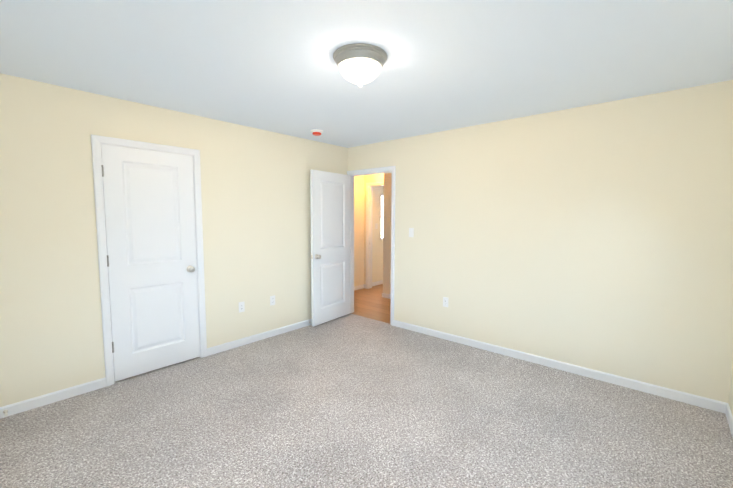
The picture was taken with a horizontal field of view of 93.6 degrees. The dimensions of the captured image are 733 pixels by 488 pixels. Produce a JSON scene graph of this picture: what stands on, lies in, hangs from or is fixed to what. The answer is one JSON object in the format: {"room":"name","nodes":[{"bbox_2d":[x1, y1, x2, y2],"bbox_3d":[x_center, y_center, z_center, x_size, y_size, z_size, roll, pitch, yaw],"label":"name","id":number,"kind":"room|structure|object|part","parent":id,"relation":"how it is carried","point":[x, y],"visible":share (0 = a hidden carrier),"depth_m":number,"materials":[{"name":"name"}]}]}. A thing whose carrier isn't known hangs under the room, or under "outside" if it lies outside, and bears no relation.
{"room":"empty bedroom","nodes":[
{"label":"empty bedroom","id":0,"kind":"room"},
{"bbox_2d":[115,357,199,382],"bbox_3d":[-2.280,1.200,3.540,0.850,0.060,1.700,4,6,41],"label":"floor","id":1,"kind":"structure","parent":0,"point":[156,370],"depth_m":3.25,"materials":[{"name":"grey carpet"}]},
{"bbox_2d":[0,73,347,406],"bbox_3d":[-1.639,-0.057,3.611,0.120,2.440,4.240,4,6,41],"label":"wall","id":2,"kind":"structure","parent":0,"point":[256,210],"depth_m":2.83,"materials":[{"name":"beige paint"}]},
{"bbox_2d":[0,377,105,418],"bbox_3d":[-2.559,1.209,2.564,0.012,0.080,1.007,4,6,41],"label":"baseboard","id":3,"kind":"structure","parent":2,"relation":"attached to","point":[83,388],"depth_m":2.68,"materials":[{"name":"white paint"}]},
{"bbox_2d":[91,134,206,386],"bbox_3d":[-1.992,0.161,3.225,0.120,2.065,0.770,4,6,41],"label":"door frame","id":4,"kind":"structure","parent":2,"relation":"attached to","point":[195,231],"depth_m":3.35,"materials":[{"name":"white paint"}]},
{"bbox_2d":[101,144,199,380],"bbox_3d":[-1.962,0.166,3.198,0.170,2.028,0.743,4,6,41],"label":"closet door","id":5,"kind":"structure","parent":2,"relation":"in","point":[149,206],"depth_m":3.15,"materials":[{"name":"white paint"}]},
{"bbox_3d":[-1.728,0.250,3.396,0.068,0.066,0.066,4,6,41],"label":"knob","id":6,"kind":"part","parent":5,"relation":"part of","materials":[{"name":"silver metal"}]},
{"bbox_2d":[239,302,244,312],"bbox_3d":[-1.397,0.706,3.855,0.009,0.115,0.070,4,6,41],"label":"outlet","id":7,"kind":"object","parent":2,"relation":"attached to","point":[241,306],"visible":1,"depth_m":3.85,"materials":[{"name":"white plastic"}]},
{"bbox_2d":[207,319,311,355],"bbox_3d":[-0.970,1.067,4.373,0.012,0.080,2.107,4,6,41],"label":"baseboard","id":8,"kind":"structure","parent":2,"relation":"attached to","point":[240,342],"depth_m":4.00,"materials":[{"name":"white paint"}]},
{"bbox_2d":[270,295,274,305],"bbox_3d":[-1.132,0.682,4.157,0.009,0.115,0.070,4,6,41],"label":"outlet","id":9,"kind":"object","parent":2,"relation":"attached to","point":[272,300],"visible":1,"depth_m":4.15,"materials":[{"name":"white plastic"}]},
{"bbox_2d":[0,313,732,487],"bbox_3d":[-0.093,1.310,2.301,4.080,0.060,4.150,4,6,41],"label":"floor carpet","id":10,"kind":"object","parent":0,"point":[350,400],"visible":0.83,"depth_m":2.40,"materials":[{"name":"grey carpet"}]},
{"bbox_2d":[0,0,732,147],"bbox_3d":[0.989,-1.369,4.187,5.230,0.100,8.720,4,6,41],"label":"ceiling","id":11,"kind":"structure","parent":0,"point":[270,65],"depth_m":2.11,"materials":[{"name":"white paint"}]},
{"bbox_2d":[311,129,322,135],"bbox_3d":[-0.574,-1.285,3.980,0.142,0.046,0.142,4,6,41],"label":"smoke detector","id":12,"kind":"object","parent":11,"relation":"attached to","point":[316,132],"visible":1,"depth_m":3.94,"materials":[{"name":"white plastic"}]},
{"bbox_2d":[333,43,386,87],"bbox_3d":[-0.039,-1.062,2.128,0.336,0.184,0.336,4,6,41],"label":"ceiling light","id":13,"kind":"object","parent":11,"relation":"attached to","point":[359,64],"visible":1,"depth_m":2.03,"materials":[{"name":"white glass"}]},
{"bbox_3d":[-0.039,-1.040,2.130,0.262,0.100,0.262,4,6,41],"label":"glass","id":14,"kind":"part","parent":13,"relation":"part of","materials":[{"name":"white glass"}]},
{"bbox_2d":[354,176,383,285],"bbox_3d":[0.457,-0.372,7.558,0.120,2.440,4.480,4,6,41],"label":"wall","id":15,"kind":"structure","parent":0,"point":[377,258],"depth_m":6.89,"materials":[{"name":"beige paint"}]},
{"bbox_2d":[354,284,365,290],"bbox_3d":[-0.498,0.899,6.450,0.040,0.080,1.410,4,6,41],"label":"baseboard","id":16,"kind":"structure","parent":15,"relation":"attached to","point":[358,287],"depth_m":6.87,"materials":[{"name":"white paint"}]},
{"bbox_2d":[372,280,382,285],"bbox_3d":[0.990,0.764,8.166,0.012,0.080,2.900,4,6,41],"label":"baseboard","id":17,"kind":"structure","parent":15,"relation":"attached to","point":[377,282],"depth_m":7.30,"materials":[{"name":"white paint"}]},
{"bbox_2d":[380,194,383,239],"bbox_3d":[0.599,-0.596,7.655,0.060,0.970,1.020,4,6,41],"label":"window","id":18,"kind":"structure","parent":15,"relation":"in","point":[382,197],"depth_m":7.35,"materials":[{"name":"white"}]},
{"bbox_2d":[351,284,390,323],"bbox_3d":[2.346,1.022,5.950,5.230,0.056,4.570,4,6,41],"label":"floor","id":19,"kind":"structure","parent":0,"point":[372,303],"depth_m":5.72,"materials":[{"name":"laminate"}]},
{"bbox_2d":[364,173,391,293],"bbox_3d":[1.800,-0.169,5.129,5.110,2.440,0.480,4,6,41],"label":"wall","id":20,"kind":"structure","parent":0,"point":[386,178],"depth_m":6.10,"materials":[{"name":"beige paint"}]},
{"bbox_2d":[366,182,383,288],"bbox_3d":[0.298,-0.135,6.679,0.720,2.108,0.136,4,6,41],"label":"door frame","id":21,"kind":"structure","parent":20,"relation":"attached to","point":[370,200],"depth_m":6.85,"materials":[{"name":"white paint"}]},
{"bbox_2d":[382,293,390,298],"bbox_3d":[1.873,1.040,4.832,4.232,0.080,0.012,4,6,41],"label":"baseboard","id":22,"kind":"structure","parent":20,"relation":"attached to","point":[384,295],"depth_m":6.15,"materials":[{"name":"white paint"}]},
{"bbox_2d":[348,80,732,402],"bbox_3d":[1.298,-0.060,3.779,4.080,2.440,0.120,4,6,41],"label":"wall","id":23,"kind":"structure","parent":0,"point":[598,237],"depth_m":3.10,"materials":[{"name":"beige paint"}]},
{"bbox_2d":[347,166,395,325],"bbox_3d":[0.081,0.015,4.842,0.862,2.108,0.137,4,6,41],"label":"door frame","id":24,"kind":"structure","parent":23,"relation":"attached to","point":[379,169],"depth_m":4.61,"materials":[{"name":"white paint"}]},
{"bbox_2d":[310,170,350,326],"bbox_3d":[-0.475,0.045,4.745,0.170,2.028,0.792,4,6,36],"label":"entry door","id":25,"kind":"structure","parent":24,"relation":"attached to","point":[330,208],"depth_m":4.69,"materials":[{"name":"white paint"}]},
{"bbox_2d":[409,228,413,236],"bbox_3d":[0.561,-0.143,4.330,0.070,0.115,0.012,4,6,41],"label":"light switch","id":26,"kind":"object","parent":23,"relation":"attached to","point":[411,232],"visible":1,"depth_m":4.32,"materials":[{"name":"white plastic"}]},
{"bbox_2d":[443,297,447,306],"bbox_3d":[0.935,0.687,4.070,0.070,0.115,0.009,4,6,41],"label":"outlet","id":27,"kind":"object","parent":23,"relation":"attached to","point":[445,301],"visible":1,"depth_m":4.07,"materials":[{"name":"white plastic"}]},
{"bbox_2d":[393,320,723,411],"bbox_3d":[1.518,1.140,3.592,3.068,0.080,0.012,4,6,41],"label":"baseboard","id":28,"kind":"structure","parent":23,"relation":"attached to","point":[699,401],"depth_m":3.18,"materials":[{"name":"white paint"}]},
{"bbox_2d":[729,360,732,415],"bbox_3d":[1.392,0.176,0.889,0.120,2.440,4.120,4,6,41],"label":"wall","id":29,"kind":"structure","parent":0,"point":[731,396],"depth_m":2.50,"materials":[{"name":"beige paint"}]},
{"bbox_2d":[720,402,732,437],"bbox_3d":[1.378,1.345,1.073,0.012,0.080,4.000,4,6,41],"label":"baseboard","id":30,"kind":"structure","parent":29,"relation":"attached to","point":[727,411],"depth_m":2.45,"materials":[{"name":"white paint"}]}
]}

